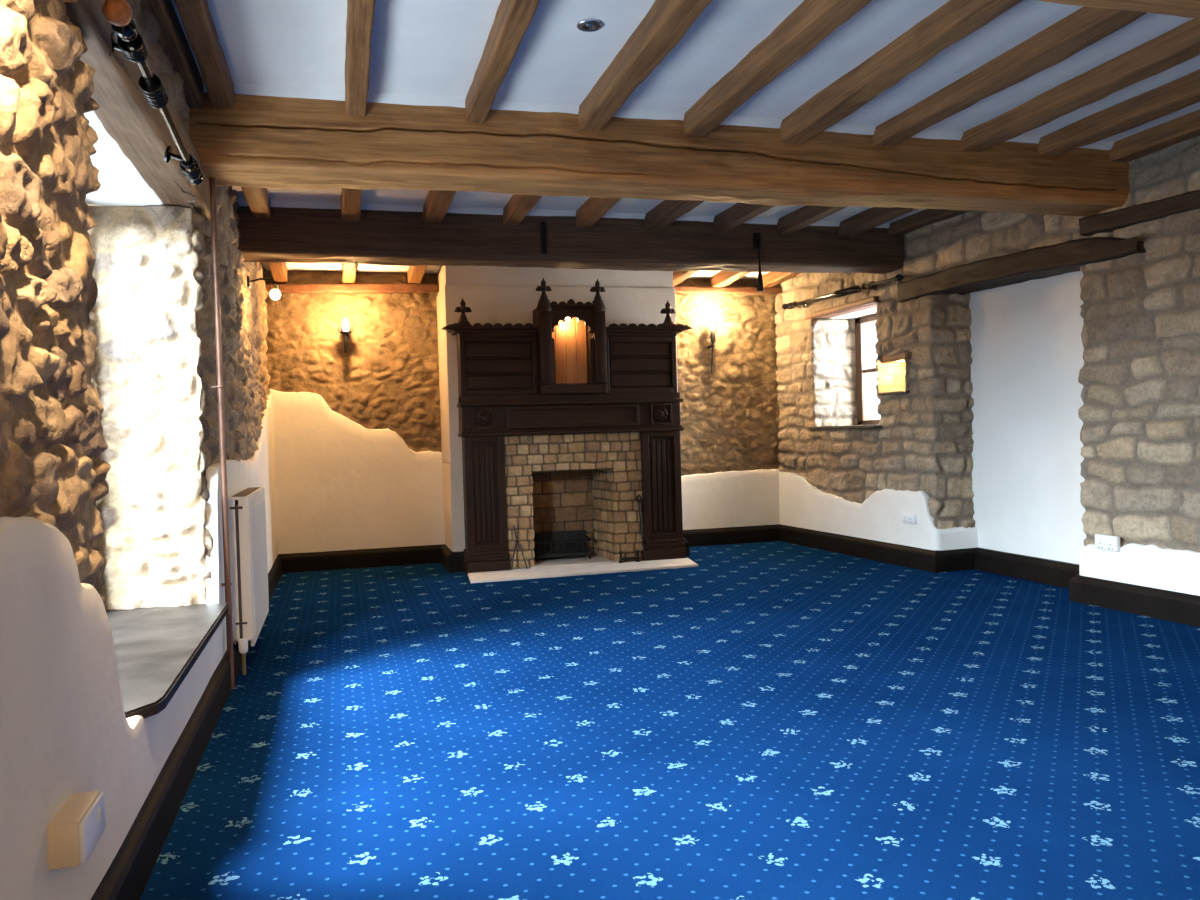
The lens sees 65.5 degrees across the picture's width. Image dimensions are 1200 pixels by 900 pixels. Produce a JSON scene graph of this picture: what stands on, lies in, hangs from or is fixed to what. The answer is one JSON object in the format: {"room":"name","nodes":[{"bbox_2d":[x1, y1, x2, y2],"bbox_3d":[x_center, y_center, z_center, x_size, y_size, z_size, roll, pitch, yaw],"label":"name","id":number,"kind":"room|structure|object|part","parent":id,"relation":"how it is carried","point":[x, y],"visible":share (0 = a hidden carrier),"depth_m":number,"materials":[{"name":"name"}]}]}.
{"room":"living room","nodes":[
{"label":"living room","id":0,"kind":"room"},
{"bbox_2d":[0,0,277,899],"bbox_3d":[-1.716,-0.233,3.023,0.630,2.690,10.150,-2,1,-16],"label":"wall","id":1,"kind":"structure","parent":0,"point":[138,440],"depth_m":2.15,"materials":[{"name":"stone"}]},
{"bbox_2d":[48,791,105,869],"bbox_3d":[-0.992,0.719,1.770,0.068,0.082,0.166,-2,1,-16],"label":"box","id":2,"kind":"object","parent":1,"relation":"attached to","point":[74,832],"visible":0.99,"depth_m":1.71,"materials":[{"name":"beige plastic"}]},
{"bbox_3d":[-0.968,0.718,1.777,0.010,0.076,0.160,-2,1,-16],"label":"plate","id":3,"kind":"part","parent":2,"relation":"part of","materials":[{"name":"white plastic"}]},
{"bbox_2d":[63,0,210,219],"bbox_3d":[-1.561,-1.131,3.176,0.186,0.228,2.260,-2,1,-16],"label":"lintel","id":4,"kind":"object","parent":1,"relation":"attached to","point":[139,129],"visible":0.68,"depth_m":2.91,"materials":[{"name":"brown wood"}]},
{"bbox_2d":[102,0,203,184],"bbox_3d":[-1.330,-1.017,2.800,0.105,0.132,1.297,-2,1,-16],"label":"pole","id":5,"kind":"object","parent":4,"relation":"attached to","point":[118,13],"visible":0.99,"depth_m":2.52,"materials":[{"name":"black metal"}]},
{"bbox_3d":[-1.316,-1.014,2.830,0.026,0.080,1.061,-2,1,-16],"label":"rod","id":6,"kind":"part","parent":5,"relation":"part of","materials":[{"name":"black metal"}]},
{"bbox_2d":[84,111,228,718],"bbox_3d":[-1.698,-0.247,3.142,0.590,1.928,1.870,-2,1,-16],"label":"window","id":7,"kind":"structure","parent":1,"relation":"in","point":[156,648],"depth_m":3.35,"materials":[{"name":"clear glass"}]},
{"bbox_3d":[-1.931,-0.172,3.073,0.060,1.740,1.760,-2,1,-16],"label":"frame","id":8,"kind":"part","parent":7,"relation":"part of","materials":[{"name":"brown stone"}]},
{"bbox_3d":[-1.657,0.700,3.148,0.570,0.033,1.820,-2,1,-16],"label":"sill","id":9,"kind":"part","parent":7,"relation":"part of","materials":[{"name":"grey stone"}]},
{"bbox_2d":[140,0,203,108],"bbox_3d":[-1.430,-1.474,2.939,0.080,0.142,2.060,-2,1,-16],"label":"wall plate","id":10,"kind":"object","parent":1,"relation":"attached to","point":[172,38],"visible":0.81,"depth_m":3.38,"materials":[{"name":"brown wood"}]},
{"bbox_2d":[91,554,281,899],"bbox_3d":[-1.371,1.002,3.081,0.046,0.160,9.850,-2,1,-16],"label":"baseboard","id":11,"kind":"structure","parent":1,"relation":"attached to","point":[127,877],"depth_m":2.68,"materials":[{"name":"brown wood"}]},
{"bbox_2d":[206,177,234,689],"bbox_3d":[-1.692,-0.070,4.138,0.065,2.280,0.048,-2,1,-16],"label":"pipe","id":12,"kind":"object","parent":1,"relation":"attached to","point":[214,239],"visible":0.91,"depth_m":4.13,"materials":[{"name":"brown metal"}]},
{"bbox_2d":[228,487,268,674],"bbox_3d":[-1.833,0.639,4.881,0.107,0.844,1.016,-2,1,-16],"label":"radiator","id":13,"kind":"object","parent":1,"relation":"attached to","point":[246,507],"visible":0.98,"depth_m":4.44,"materials":[{"name":"white metal"}]},
{"bbox_2d":[232,487,259,496],"bbox_3d":[-1.851,0.218,4.888,0.066,0.002,0.885,-2,1,-16],"label":"grille","id":14,"kind":"object","parent":13,"relation":"attached to","point":[252,491],"depth_m":4.81,"materials":[{"name":"white metal"}]},
{"bbox_3d":[-1.799,0.584,4.914,0.021,0.710,0.940,-2,1,-16],"label":"panel","id":15,"kind":"part","parent":13,"relation":"part of","materials":[{"name":"white metal"}]},
{"bbox_2d":[247,276,280,299],"bbox_3d":[-2.206,-1.065,6.122,0.204,0.155,0.080,-2,1,-16],"label":"wall lamp","id":16,"kind":"object","parent":1,"relation":"attached to","point":[275,294],"visible":1,"depth_m":6.12,"materials":[{"name":"black metal"}]},
{"bbox_3d":[-2.214,-1.102,6.119,0.163,0.055,0.014,-2,1,-16],"label":"arm","id":17,"kind":"part","parent":16,"relation":"part of","materials":[{"name":"black metal"}]},
{"bbox_3d":[-2.139,-1.025,6.141,0.068,0.070,0.069,-2,1,-16],"label":"bulb","id":18,"kind":"part","parent":16,"relation":"part of","materials":[{"name":"white glass"}]},
{"bbox_2d":[264,270,780,553],"bbox_3d":[-0.344,-0.378,8.557,6.250,2.690,0.223,-2,1,-16],"label":"wall","id":19,"kind":"structure","parent":0,"point":[357,432],"depth_m":8.08,"materials":[{"name":"brown stone"}]},
{"bbox_2d":[338,318,353,352],"bbox_3d":[-2.152,-0.964,7.858,0.118,0.295,0.172,-3,1,-41],"label":"wall lamp","id":20,"kind":"object","parent":19,"relation":"attached to","point":[345,331],"visible":1,"depth_m":7.82,"materials":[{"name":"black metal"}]},
{"bbox_3d":[-2.137,-0.900,7.842,0.060,0.167,0.058,-2,1,-16],"label":"torch stem","id":21,"kind":"part","parent":20,"relation":"part of","materials":[{"name":"black metal"}]},
{"bbox_3d":[-2.141,-1.052,7.840,0.060,0.120,0.060,-2,1,-16],"label":"flame bulb","id":22,"kind":"part","parent":20,"relation":"part of","materials":[{"name":"white glass"}]},
{"bbox_3d":[-2.140,-1.009,7.841,0.130,0.059,0.114,-2,1,-16],"label":"crown","id":23,"kind":"part","parent":20,"relation":"part of","materials":[{"name":"black metal"}]},
{"bbox_2d":[265,284,438,293],"bbox_3d":[-2.095,-1.368,7.898,1.430,0.088,0.107,-2,1,-16],"label":"wall plate","id":24,"kind":"object","parent":19,"relation":"attached to","point":[283,288],"visible":0.96,"depth_m":7.86,"materials":[{"name":"brown wood"}]},
{"bbox_2d":[279,524,779,572],"bbox_3d":[-0.387,0.877,8.121,4.650,0.160,0.666,-2,1,-16],"label":"baseboard","id":25,"kind":"structure","parent":19,"relation":"attached to","point":[452,561],"depth_m":8.03,"materials":[{"name":"brown wood"}]},
{"bbox_2d":[707,317,717,372],"bbox_3d":[1.051,-0.988,8.777,0.103,0.521,0.136,-2,1,-16],"label":"wall lamp","id":26,"kind":"object","parent":19,"relation":"attached to","point":[711,323],"visible":1,"depth_m":8.72,"materials":[{"name":"black metal"}]},
{"bbox_3d":[1.044,-1.187,8.731,0.052,0.120,0.052,-2,1,-16],"label":"flame bulb","id":27,"kind":"part","parent":26,"relation":"part of","materials":[{"name":"white glass"}]},
{"bbox_3d":[1.062,-0.912,8.739,0.052,0.371,0.054,-2,1,7],"label":"stem","id":28,"kind":"part","parent":26,"relation":"part of","materials":[{"name":"black metal"}]},
{"bbox_2d":[673,286,781,293],"bbox_3d":[1.115,-1.505,8.793,1.280,0.058,0.107,-2,1,-16],"label":"wall plate","id":29,"kind":"object","parent":19,"relation":"attached to","point":[678,289],"visible":0.8,"depth_m":8.76,"materials":[{"name":"brown wood"}]},
{"bbox_2d":[436,266,677,551],"bbox_3d":[-0.370,-0.355,8.188,1.990,2.640,0.720,-2,1,-16],"label":"wall","id":30,"kind":"structure","parent":0,"point":[494,294],"depth_m":7.74,"materials":[{"name":"beige paint"}]},
{"bbox_2d":[442,278,692,574],"bbox_3d":[-0.225,-0.223,7.697,2.107,2.357,0.307,-2,1,-16],"label":"fireplace surround","id":31,"kind":"object","parent":30,"relation":"attached to","point":[566,371],"visible":0.99,"depth_m":7.60,"materials":[{"name":"brown wood"}]},
{"bbox_3d":[-0.902,-0.963,7.532,0.765,0.101,0.245,-2,1,-16],"label":"cornice","id":32,"kind":"part","parent":31,"relation":"part of","materials":[{"name":"brown wood"}]},
{"bbox_3d":[-0.832,-0.688,7.594,0.635,0.505,0.170,-2,1,-16],"label":"overmantel panel","id":33,"kind":"part","parent":31,"relation":"part of","materials":[{"name":"brown wood"}]},
{"bbox_2d":[458,392,679,402],"bbox_3d":[-0.239,-0.431,7.731,1.843,0.058,0.210,-2,1,-16],"label":"mantel shelf","id":34,"kind":"object","parent":31,"relation":"attached to","point":[464,397],"depth_m":7.59,"materials":[{"name":"brown wood"}]},
{"bbox_3d":[0.321,-0.728,7.915,0.640,0.505,0.170,-2,1,-16],"label":"overmantel panel","id":35,"kind":"part","parent":31,"relation":"part of","materials":[{"name":"brown wood"}]},
{"bbox_3d":[0.387,-1.007,7.891,0.772,0.101,0.245,-2,1,-16],"label":"cornice","id":36,"kind":"part","parent":31,"relation":"part of","materials":[{"name":"brown wood"}]},
{"bbox_2d":[140,541,1199,899],"bbox_3d":[1.004,1.029,3.795,6.300,0.060,10.150,-2,1,-16],"label":"floor","id":37,"kind":"structure","parent":0,"point":[772,720],"depth_m":3.29,"materials":[{"name":"carpet"}]},
{"bbox_2d":[504,432,642,568],"bbox_3d":[-0.274,0.398,7.922,1.170,1.111,0.560,-2,1,-16],"label":"brick fireplace","id":38,"kind":"object","parent":37,"relation":"on","point":[549,476],"visible":0.94,"depth_m":7.78,"materials":[{"name":"brick"}]},
{"bbox_2d":[533,530,591,561],"bbox_3d":[-0.332,0.822,8.010,0.500,0.228,0.219,-2,1,-16],"label":"basket","id":39,"kind":"object","parent":38,"relation":"on","point":[554,544],"visible":0.85,"depth_m":8.05,"materials":[{"name":"metal"}]},
{"bbox_3d":[-0.359,0.807,8.105,0.500,0.200,0.020,-2,1,-16],"label":"plate","id":40,"kind":"part","parent":39,"relation":"part of","materials":[{"name":"metal"}]},
{"bbox_2d":[534,549,590,558],"bbox_3d":[-0.332,0.890,8.015,0.480,0.035,0.200,-2,1,-16],"label":"tray","id":41,"kind":"object","parent":39,"relation":"on","point":[547,553],"depth_m":7.93,"materials":[{"name":"metal"}]},
{"bbox_2d":[468,558,697,582],"bbox_3d":[-0.115,0.954,7.443,1.895,0.018,0.470,-2,1,-16],"label":"hearth slab","id":42,"kind":"object","parent":37,"relation":"on","point":[587,569],"visible":1,"depth_m":7.37,"materials":[{"name":"stone"}]},
{"bbox_2d":[511,525,527,569],"bbox_3d":[-0.661,0.781,7.489,0.142,0.349,0.097,-2,1,-16],"label":"tongs","id":43,"kind":"object","parent":42,"relation":"on","point":[516,537],"visible":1,"depth_m":7.48,"materials":[{"name":"black metal"}]},
{"bbox_2d":[619,550,640,562],"bbox_3d":[0.244,0.878,7.719,0.194,0.100,0.044,-2,1,-16],"label":"dog","id":44,"kind":"object","parent":42,"relation":"on","point":[637,557],"visible":1,"depth_m":7.71},
{"bbox_3d":[0.316,0.876,7.739,0.044,0.100,0.044,-2,1,-16],"label":"leg","id":45,"kind":"part","parent":44,"relation":"part of","materials":[{"name":"black metal"}]},
{"bbox_2d":[636,495,648,560],"bbox_3d":[0.348,0.646,7.767,0.113,0.551,0.044,-1,1,37],"label":"poker","id":46,"kind":"object","parent":42,"relation":"on","point":[637,495],"visible":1,"depth_m":7.76,"materials":[{"name":"black metal"}]},
{"bbox_2d":[171,0,1199,278],"bbox_3d":[0.927,-1.632,3.744,6.300,0.213,10.150,-2,1,-16],"label":"ceiling","id":47,"kind":"structure","parent":0,"point":[424,52],"depth_m":3.85,"materials":[{"name":"white paint"}]},
{"bbox_2d":[174,0,234,107],"bbox_3d":[-1.331,-1.518,2.989,0.095,0.165,2.065,-2,1,-16],"label":"joist","id":48,"kind":"object","parent":47,"relation":"attached to","point":[198,24],"visible":0.9,"depth_m":3.42,"materials":[{"name":"brown wood"}]},
{"bbox_2d":[241,187,270,217],"bbox_3d":[-1.907,-1.534,5.063,0.119,0.171,1.770,-2,1,-16],"label":"joist","id":49,"kind":"object","parent":47,"relation":"attached to","point":[258,200],"visible":0.27,"depth_m":5.49,"materials":[{"name":"brown wood"}]},
{"bbox_2d":[268,262,287,282],"bbox_3d":[-2.434,-1.498,6.951,0.114,0.242,1.670,-2,1,-16],"label":"joist","id":50,"kind":"object","parent":47,"relation":"attached to","point":[278,270],"visible":0.26,"depth_m":7.38,"materials":[{"name":"brown wood"}]},
{"bbox_2d":[342,264,355,283],"bbox_3d":[-1.909,-1.514,7.098,0.112,0.240,1.670,-2,1,-16],"label":"joist","id":51,"kind":"object","parent":47,"relation":"attached to","point":[348,270],"visible":0.2,"depth_m":7.55,"materials":[{"name":"brown wood"}]},
{"bbox_2d":[341,188,361,220],"bbox_3d":[-1.385,-1.558,5.208,0.125,0.168,1.770,-2,1,-16],"label":"joist","id":52,"kind":"object","parent":47,"relation":"attached to","point":[351,198],"visible":0.31,"depth_m":5.68,"materials":[{"name":"brown wood"}]},
{"bbox_2d":[345,0,375,115],"bbox_3d":[-0.807,-1.531,3.135,0.097,0.157,2.065,-2,1,-16],"label":"joist","id":53,"kind":"object","parent":47,"relation":"attached to","point":[360,13],"visible":0.98,"depth_m":3.46,"materials":[{"name":"brown wood"}]},
{"bbox_2d":[407,265,426,283],"bbox_3d":[-1.384,-1.541,7.244,0.113,0.242,1.670,-2,1,-16],"label":"joist","id":54,"kind":"object","parent":47,"relation":"attached to","point":[415,274],"visible":0.27,"depth_m":7.71,"materials":[{"name":"brown wood"}]},
{"bbox_2d":[423,190,455,222],"bbox_3d":[-0.878,-1.574,5.350,0.136,0.164,1.770,-2,1,-16],"label":"joist","id":55,"kind":"object","parent":47,"relation":"attached to","point":[437,203],"visible":0.29,"depth_m":5.76,"materials":[{"name":"brown wood"}]},
{"bbox_2d":[465,0,539,122],"bbox_3d":[-0.301,-1.554,3.276,0.100,0.158,2.065,-2,1,-16],"label":"joist","id":56,"kind":"object","parent":47,"relation":"attached to","point":[513,18],"visible":0.87,"depth_m":3.52,"materials":[{"name":"brown wood"}]},
{"bbox_2d":[503,194,541,225],"bbox_3d":[-0.378,-1.590,5.489,0.119,0.166,1.770,-2,1,-16],"label":"joist","id":57,"kind":"object","parent":47,"relation":"attached to","point":[518,206],"visible":0.26,"depth_m":5.92,"materials":[{"name":"brown wood"}]},
{"bbox_2d":[236,206,903,273],"bbox_3d":[-0.037,-1.479,6.628,4.820,0.363,0.318,-2,1,-16],"label":"ceiling beam","id":58,"kind":"structure","parent":47,"relation":"attached to","point":[290,235],"depth_m":6.42,"materials":[{"name":"brown wood"}]},
{"bbox_2d":[541,221,546,253],"bbox_3d":[-0.384,-1.451,6.366,0.034,0.220,0.023,-2,1,-16],"label":"strap","id":59,"kind":"object","parent":58,"relation":"attached to","point":[543,224],"visible":1,"depth_m":6.36,"materials":[{"name":"black metal"}]},
{"bbox_2d":[753,232,763,291],"bbox_3d":[1.154,-1.365,6.768,0.052,0.435,0.077,-2,1,-16],"label":"hook","id":60,"kind":"object","parent":58,"relation":"hanging from","point":[756,236],"visible":1,"depth_m":6.75,"materials":[{"name":"black metal"}]},
{"bbox_2d":[576,18,602,31],"bbox_3d":[-0.039,-1.585,3.470,0.098,0.026,0.098,-2,1,-16],"label":"recessed light","id":61,"kind":"object","parent":47,"relation":"in","point":[586,25],"visible":1,"depth_m":3.46,"materials":[{"name":"silver metal"}]},
{"bbox_2d":[576,197,621,226],"bbox_3d":[0.113,-1.613,5.625,0.122,0.164,1.770,-2,1,-16],"label":"joist","id":62,"kind":"object","parent":47,"relation":"attached to","point":[593,209],"visible":0.25,"depth_m":6.09,"materials":[{"name":"brown wood"}]},
{"bbox_2d":[578,0,711,130],"bbox_3d":[0.221,-1.559,3.421,0.122,0.160,2.065,-2,1,-16],"label":"joist","id":63,"kind":"object","parent":47,"relation":"attached to","point":[666,22],"visible":0.84,"depth_m":3.57,"materials":[{"name":"brown wood"}]},
{"bbox_2d":[188,92,1129,215],"bbox_3d":[0.570,-1.455,4.712,4.961,0.384,0.333,-2,1,-16],"label":"ceiling beam","id":64,"kind":"structure","parent":47,"relation":"attached to","point":[260,141],"depth_m":4.45,"materials":[{"name":"brown wood"}]},
{"bbox_2d":[645,200,703,230],"bbox_3d":[0.604,-1.620,5.762,0.132,0.160,1.770,-2,1,-16],"label":"joist","id":65,"kind":"object","parent":47,"relation":"attached to","point":[666,212],"visible":0.31,"depth_m":6.19,"materials":[{"name":"brown wood"}]},
{"bbox_2d":[673,271,697,286],"bbox_3d":[0.831,-1.614,7.860,0.117,0.244,1.670,-2,1,-16],"label":"joist","id":66,"kind":"object","parent":47,"relation":"attached to","point":[678,276],"visible":0.16,"depth_m":8.21,"materials":[{"name":"brown wood"}]},
{"bbox_2d":[710,271,750,286],"bbox_3d":[1.313,-1.633,7.994,0.114,0.241,1.670,-2,1,-16],"label":"joist","id":67,"kind":"object","parent":47,"relation":"attached to","point":[722,278],"visible":0.2,"depth_m":8.49,"materials":[{"name":"brown wood"}]},
{"bbox_2d":[713,203,774,232],"bbox_3d":[1.095,-1.638,5.899,0.115,0.162,1.770,-2,1,-16],"label":"joist","id":68,"kind":"object","parent":47,"relation":"attached to","point":[738,214],"visible":0.33,"depth_m":6.36,"materials":[{"name":"brown wood"}]},
{"bbox_2d":[683,0,871,136],"bbox_3d":[0.725,-1.582,3.562,0.127,0.164,2.065,-2,1,-16],"label":"joist","id":69,"kind":"object","parent":47,"relation":"attached to","point":[811,22],"visible":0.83,"depth_m":3.64,"materials":[{"name":"brown wood"}]},
{"bbox_2d":[762,272,800,287],"bbox_3d":[1.793,-1.647,8.128,0.112,0.227,1.670,-2,1,-16],"label":"joist","id":70,"kind":"object","parent":47,"relation":"attached to","point":[770,279],"visible":0.3,"depth_m":8.62,"materials":[{"name":"brown wood"}]},
{"bbox_2d":[777,205,847,234],"bbox_3d":[1.586,-1.656,6.035,0.122,0.166,1.770,-2,1,-16],"label":"joist","id":71,"kind":"object","parent":47,"relation":"attached to","point":[807,215],"visible":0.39,"depth_m":6.50,"materials":[{"name":"brown wood"}]},
{"bbox_2d":[839,207,917,236],"bbox_3d":[2.077,-1.671,6.172,0.132,0.165,1.770,-2,1,-16],"label":"joist","id":72,"kind":"object","parent":47,"relation":"attached to","point":[868,219],"visible":0.28,"depth_m":6.61,"materials":[{"name":"brown wood"}]},
{"bbox_2d":[780,0,1022,144],"bbox_3d":[1.225,-1.600,3.701,0.142,0.171,2.065,-2,1,-16],"label":"joist","id":73,"kind":"object","parent":47,"relation":"attached to","point":[955,20],"visible":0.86,"depth_m":3.76,"materials":[{"name":"brown wood"}]},
{"bbox_2d":[888,209,967,235],"bbox_3d":[2.472,-1.690,6.282,0.113,0.172,1.770,-2,1,-16],"label":"joist","id":74,"kind":"object","parent":47,"relation":"attached to","point":[903,226],"visible":0.27,"depth_m":6.73,"materials":[{"name":"brown wood"}]},
{"bbox_2d":[873,6,1147,146],"bbox_3d":[1.736,-1.627,3.843,0.145,0.166,2.065,-2,1,-16],"label":"joist","id":75,"kind":"object","parent":47,"relation":"attached to","point":[1085,26],"visible":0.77,"depth_m":3.84,"materials":[{"name":"brown wood"}]},
{"bbox_2d":[960,18,1199,151],"bbox_3d":[2.232,-1.643,3.981,0.142,0.168,2.065,-2,1,-16],"label":"joist","id":76,"kind":"object","parent":47,"relation":"attached to","point":[1180,44],"visible":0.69,"depth_m":4.08,"materials":[{"name":"brown wood"}]},
{"bbox_2d":[1038,69,1199,156],"bbox_3d":[2.702,-1.657,4.112,0.140,0.169,2.065,-2,1,-16],"label":"joist","id":77,"kind":"object","parent":47,"relation":"attached to","point":[1180,93],"visible":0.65,"depth_m":4.51,"materials":[{"name":"brown wood"}]},
{"bbox_2d":[1038,0,1199,17],"bbox_3d":[1.224,-1.442,2.514,5.040,0.369,0.313,-2,1,-16],"label":"ceiling beam","id":78,"kind":"structure","parent":47,"relation":"attached to","point":[1182,8],"depth_m":2.70,"materials":[{"name":"brown wood"}]},
{"bbox_2d":[1110,109,1199,162],"bbox_3d":[3.161,-1.677,4.240,0.123,0.168,2.065,-2,1,-16],"label":"joist","id":79,"kind":"object","parent":47,"relation":"attached to","point":[1151,140],"visible":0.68,"depth_m":4.91,"materials":[{"name":"brown wood"}]},
{"bbox_2d":[775,136,1199,595],"bbox_3d":[3.538,-0.413,4.486,0.664,2.690,10.166,-2,1,-18],"label":"wall","id":80,"kind":"structure","parent":0,"point":[1039,418],"depth_m":6.42,"materials":[{"name":"stone"}]},
{"bbox_2d":[782,274,903,309],"bbox_3d":[2.017,-1.311,7.832,0.132,0.082,1.820,-2,1,-18],"label":"pole","id":81,"kind":"object","parent":80,"relation":"attached to","point":[873,285],"visible":1,"depth_m":7.63,"materials":[{"name":"black metal"}]},
{"bbox_2d":[805,296,882,429],"bbox_3d":[2.290,-0.719,8.064,0.540,1.062,1.160,-2,1,-16],"label":"window","id":82,"kind":"structure","parent":80,"relation":"in","point":[862,316],"depth_m":8.45,"materials":[{"name":"clear glass"}]},
{"bbox_3d":[2.307,-0.202,8.064,0.540,0.028,1.100,-2,1,-16],"label":"sill","id":83,"kind":"part","parent":82,"relation":"part of","materials":[{"name":"stone"}]},
{"bbox_3d":[2.518,-0.722,8.091,0.065,1.050,1.010,-2,1,-16],"label":"frame","id":84,"kind":"part","parent":82,"relation":"part of","materials":[{"name":"wood"}]},
{"bbox_3d":[2.396,-0.450,7.320,0.242,0.022,0.395,-2,1,-16],"label":"niche sill","id":85,"kind":"part","parent":80,"relation":"part of","materials":[{"name":"stone"}]},
{"bbox_2d":[902,512,916,523],"bbox_3d":[2.361,0.521,7.122,0.032,0.080,0.160,-2,1,-16],"label":"wall socket","id":86,"kind":"object","parent":80,"relation":"attached to","point":[910,518],"visible":1,"depth_m":7.09,"materials":[{"name":"white plastic"}]},
{"bbox_2d":[779,524,1199,626],"bbox_3d":[3.446,0.836,4.429,0.395,0.160,9.860,-2,1,-18],"label":"baseboard","id":87,"kind":"structure","parent":80,"relation":"attached to","point":[1173,606],"depth_m":6.43,"materials":[{"name":"brown wood"}]},
{"bbox_2d":[897,236,1145,302],"bbox_3d":[2.779,-1.198,6.186,0.380,0.207,2.152,-2,1,-18],"label":"lintel","id":88,"kind":"object","parent":80,"relation":"attached to","point":[1068,256],"visible":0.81,"depth_m":6.00,"materials":[{"name":"brown wood"}]},
{"bbox_3d":[2.962,-0.201,6.326,0.013,2.210,1.500,-2,1,-16],"label":"blocked doorway","id":89,"kind":"part","parent":80,"relation":"part of","materials":[{"name":"white paint"}]},
{"bbox_2d":[1095,534,1119,551],"bbox_3d":[2.932,0.537,5.388,0.032,0.088,0.163,-2,1,-16],"label":"wall socket","id":90,"kind":"object","parent":80,"relation":"attached to","point":[1102,542],"visible":1,"depth_m":5.37,"materials":[{"name":"white plastic"}]},
{"bbox_2d":[1079,190,1199,235],"bbox_3d":[3.236,-1.282,4.428,0.190,0.144,2.223,-2,1,-18],"label":"lintel","id":91,"kind":"object","parent":80,"relation":"attached to","point":[1107,222],"depth_m":5.08,"materials":[{"name":"brown wood"}]}
]}

